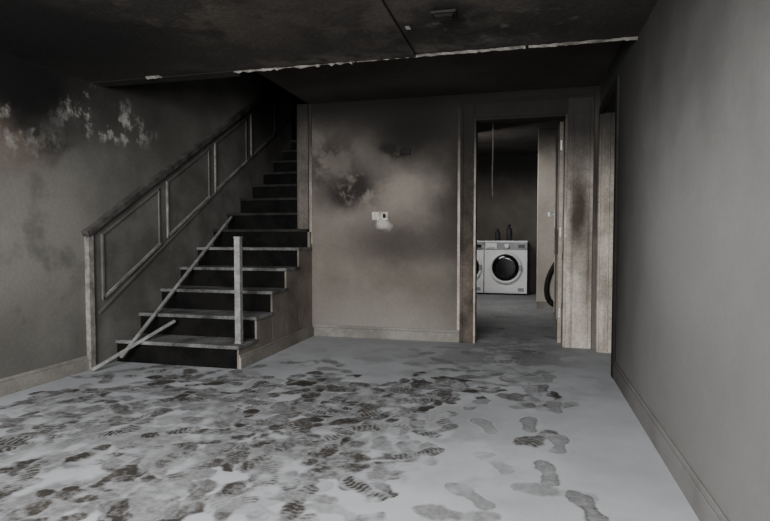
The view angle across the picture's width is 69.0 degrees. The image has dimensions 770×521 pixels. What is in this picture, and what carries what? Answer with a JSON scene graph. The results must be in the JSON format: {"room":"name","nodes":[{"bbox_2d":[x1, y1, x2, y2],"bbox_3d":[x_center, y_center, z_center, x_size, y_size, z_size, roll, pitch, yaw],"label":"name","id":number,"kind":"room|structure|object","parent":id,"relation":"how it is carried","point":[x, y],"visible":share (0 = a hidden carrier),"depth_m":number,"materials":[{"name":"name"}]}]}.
{"room":"fire-damaged room","nodes":[
{"label":"fire-damaged room","id":0,"kind":"room"},
{"bbox_2d":[0,51,307,378],"bbox_3d":[-2.378,-1.315,3.902,0.150,4.300,10.340,1,2,14],"label":"wall","id":1,"kind":"structure","parent":0,"point":[72,148],"depth_m":4.00,"materials":[{"name":"paint"}]},
{"bbox_2d":[0,356,88,396],"bbox_3d":[-2.885,0.877,1.645,0.018,0.110,5.300,1,2,14],"label":"baseboard","id":2,"kind":"structure","parent":1,"relation":"attached to","point":[22,381],"depth_m":3.81,"materials":[{"name":"paint"}]},
{"bbox_2d":[81,84,291,369],"bbox_3d":[-1.751,-0.894,5.981,0.054,3.285,3.860,1,2,14],"label":"stair railing","id":3,"kind":"object","parent":1,"relation":"attached to","point":[136,249],"visible":0.94,"depth_m":5.17,"materials":[{"name":"paint"}]},
{"bbox_2d":[91,71,308,103],"bbox_3d":[-1.051,-1.420,6.412,1.190,4.300,4.820,1,2,14],"label":"wall","id":4,"kind":"structure","parent":0,"point":[228,73],"depth_m":4.13,"materials":[{"name":"paint"}]},
{"bbox_2d":[0,0,657,155],"bbox_3d":[0.304,-2.463,4.362,5.000,2.244,12.600,1,2,14],"label":"ceiling","id":5,"kind":"structure","parent":0,"point":[87,40],"depth_m":3.33,"materials":[{"name":"paint"}]},
{"bbox_2d":[145,36,637,78],"bbox_3d":[-0.130,-1.307,3.680,3.318,0.024,0.054,1,2,14],"label":"torn plaster edge","id":6,"kind":"object","parent":5,"relation":"attached to","point":[623,38],"visible":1,"depth_m":3.49,"materials":[{"name":"white paint"}]},
{"bbox_2d":[430,9,457,20],"bbox_3d":[0.307,-1.264,2.894,0.130,0.026,0.100,1,2,14],"label":"ceiling vent","id":7,"kind":"object","parent":5,"relation":"attached to","point":[447,14],"depth_m":2.87,"materials":[{"name":"grey metal"}]},
{"bbox_2d":[492,123,493,196],"bbox_3d":[1.117,-1.204,5.815,0.024,1.081,0.024,1,2,14],"label":"hanging cable","id":8,"kind":"object","parent":5,"relation":"hanging from","point":[492,123],"visible":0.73,"depth_m":5.81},
{"bbox_2d":[0,291,699,520],"bbox_3d":[0.309,0.811,4.519,5.200,0.001,12.740,1,2,14],"label":"floor","id":9,"kind":"structure","parent":0,"point":[513,423],"depth_m":2.74,"materials":[{"name":"grey concrete"}]},
{"bbox_2d":[91,320,175,370],"bbox_3d":[-1.945,0.651,4.371,0.026,0.309,0.659,2,3,42],"label":"baluster","id":10,"kind":"object","parent":9,"relation":"on","point":[116,355],"visible":1,"depth_m":4.34,"materials":[{"name":"grey painted wood"}]},
{"bbox_2d":[115,140,311,368],"bbox_3d":[-1.075,-0.442,6.488,1.093,2.340,4.522,1,2,14],"label":"staircase","id":11,"kind":"structure","parent":9,"relation":"on","point":[276,254],"depth_m":5.11,"materials":[{"name":"brown wood"}]},
{"bbox_2d":[119,216,231,357],"bbox_3d":[-1.829,0.135,5.135,0.028,1.141,1.850,0,2,11],"label":"handrail","id":12,"kind":"object","parent":11,"relation":"on","point":[210,243],"visible":1,"depth_m":4.94,"materials":[{"name":"grey painted wood"}]},
{"bbox_2d":[233,237,243,343],"bbox_3d":[-1.125,0.228,4.304,0.053,0.823,0.053,1,2,14],"label":"newel post","id":13,"kind":"object","parent":11,"relation":"on","point":[238,279],"visible":1,"depth_m":4.29,"materials":[{"name":"grey wood"}]},
{"bbox_2d":[239,326,312,368],"bbox_3d":[-0.915,0.741,4.950,0.018,0.105,1.480,1,2,14],"label":"baseboard","id":14,"kind":"structure","parent":11,"relation":"attached to","point":[246,359],"depth_m":4.77,"materials":[{"name":"paint"}]},
{"bbox_2d":[477,241,484,293],"bbox_3d":[1.444,0.108,10.143,0.728,0.935,0.712,1,2,14],"label":"dryer","id":15,"kind":"object","parent":9,"relation":"on","point":[480,244],"visible":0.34,"depth_m":9.76,"materials":[{"name":"metal"}]},
{"bbox_2d":[484,241,527,294],"bbox_3d":[2.151,0.116,9.943,0.728,0.935,0.712,1,2,14],"label":"washing machine","id":16,"kind":"object","parent":9,"relation":"on","point":[505,262],"visible":1,"depth_m":9.62,"materials":[{"name":"metal"}]},
{"bbox_2d":[495,229,499,240],"bbox_3d":[1.993,-0.458,9.904,0.090,0.214,0.090,1,2,14],"label":"detergent bottle","id":17,"kind":"object","parent":16,"relation":"on","point":[497,233],"visible":1,"depth_m":9.87,"materials":[{"name":"plastic"}]},
{"bbox_2d":[506,224,511,240],"bbox_3d":[2.187,-0.493,9.853,0.100,0.289,0.100,1,2,14],"label":"detergent bottle","id":18,"kind":"object","parent":16,"relation":"on","point":[509,229],"visible":1,"depth_m":9.82,"materials":[{"name":"plastic"}]},
{"bbox_2d":[544,253,562,308],"bbox_3d":[2.374,0.259,7.685,0.368,0.820,0.101,1,2,14],"label":"tire","id":19,"kind":"object","parent":9,"relation":"on","point":[549,300],"visible":0.7,"depth_m":7.70,"materials":[{"name":"rubber"}]},
{"bbox_2d":[312,86,600,347],"bbox_3d":[0.825,-0.388,5.309,3.250,2.330,0.120,1,2,14],"label":"wall","id":20,"kind":"structure","parent":0,"point":[399,271],"depth_m":5.44,"materials":[{"name":"paint"}]},
{"bbox_2d":[297,104,308,228],"bbox_3d":[-0.815,-0.944,5.676,0.119,1.250,0.128,1,2,14],"label":"trim","id":21,"kind":"structure","parent":20,"relation":"attached to","point":[302,109],"depth_m":5.62,"materials":[{"name":"paint"}]},
{"bbox_2d":[372,212,379,219],"bbox_3d":[-0.088,-0.434,5.466,0.076,0.080,0.019,1,2,14],"label":"light switch","id":22,"kind":"object","parent":20,"relation":"attached to","point":[375,215],"visible":1,"depth_m":5.46,"materials":[{"name":"plastic"}]},
{"bbox_2d":[380,212,387,219],"bbox_3d":[-0.006,-0.433,5.445,0.076,0.080,0.019,1,2,14],"label":"light switch","id":23,"kind":"object","parent":20,"relation":"attached to","point":[384,215],"visible":1,"depth_m":5.44,"materials":[{"name":"plastic"}]},
{"bbox_2d":[309,104,460,329],"bbox_3d":[-0.027,-0.451,5.455,1.515,2.215,0.010,1,2,14],"label":"trim","id":24,"kind":"structure","parent":20,"relation":"attached to","point":[310,105],"depth_m":5.30,"materials":[{"name":"paint"}]},
{"bbox_2d":[314,324,458,342],"bbox_3d":[-0.006,0.713,5.494,1.470,0.115,0.018,1,2,14],"label":"baseboard","id":25,"kind":"structure","parent":20,"relation":"attached to","point":[437,335],"depth_m":5.48,"materials":[{"name":"paint"}]},
{"bbox_2d":[400,148,409,154],"bbox_3d":[0.191,-1.043,5.364,0.100,0.055,0.030,1,2,14],"label":"wall sensor","id":26,"kind":"object","parent":20,"relation":"attached to","point":[402,151],"visible":1,"depth_m":5.36,"materials":[{"name":"plastic"}]},
{"bbox_2d":[459,93,594,348],"bbox_3d":[1.290,-0.347,5.180,1.175,2.260,0.165,1,2,14],"label":"door frame","id":27,"kind":"structure","parent":20,"relation":"attached to","point":[576,110],"depth_m":5.03,"materials":[{"name":"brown wood"}]},
{"bbox_2d":[536,128,563,301],"bbox_3d":[2.557,-0.576,7.768,0.859,2.500,0.150,1,2,14],"label":"wall partition","id":28,"kind":"structure","parent":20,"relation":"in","point":[546,136],"depth_m":7.77,"materials":[{"name":"beige paint"}]},
{"bbox_2d":[536,301,561,308],"bbox_3d":[2.532,0.626,7.737,0.850,0.100,0.020,1,2,14],"label":"baseboard","id":29,"kind":"structure","parent":28,"relation":"attached to","point":[539,304],"depth_m":7.81,"materials":[{"name":"paint"}]},
{"bbox_2d":[547,122,563,342],"bbox_3d":[1.680,-0.267,5.566,0.113,2.052,0.772,1,2,14],"label":"door","id":30,"kind":"structure","parent":20,"relation":"in","point":[558,210],"depth_m":5.23,"materials":[{"name":"paint"}]},
{"bbox_2d":[477,154,537,291],"bbox_3d":[1.662,-0.580,7.876,2.850,2.500,5.280,1,2,14],"label":"wall","id":31,"kind":"structure","parent":0,"point":[513,202],"depth_m":10.31,"materials":[{"name":"grey paint"}]},
{"bbox_2d":[600,0,769,520],"bbox_3d":[1.069,-0.227,1.465,0.120,2.330,7.220,1,2,14],"label":"wall","id":32,"kind":"structure","parent":0,"point":[693,303],"depth_m":2.04,"materials":[{"name":"paint"}]},
{"bbox_2d":[595,75,619,378],"bbox_3d":[1.804,-0.244,4.391,0.150,2.120,1.030,1,2,14],"label":"door frame","id":33,"kind":"structure","parent":32,"relation":"attached to","point":[609,123],"depth_m":4.78,"materials":[{"name":"wood"},{"name":"pale paint"}]},
{"bbox_2d":[613,361,728,520],"bbox_3d":[0.882,0.894,1.048,0.015,0.125,5.990,1,2,14],"label":"baseboard","id":34,"kind":"structure","parent":32,"relation":"attached to","point":[702,503],"depth_m":2.35,"materials":[{"name":"paint"}]}
]}

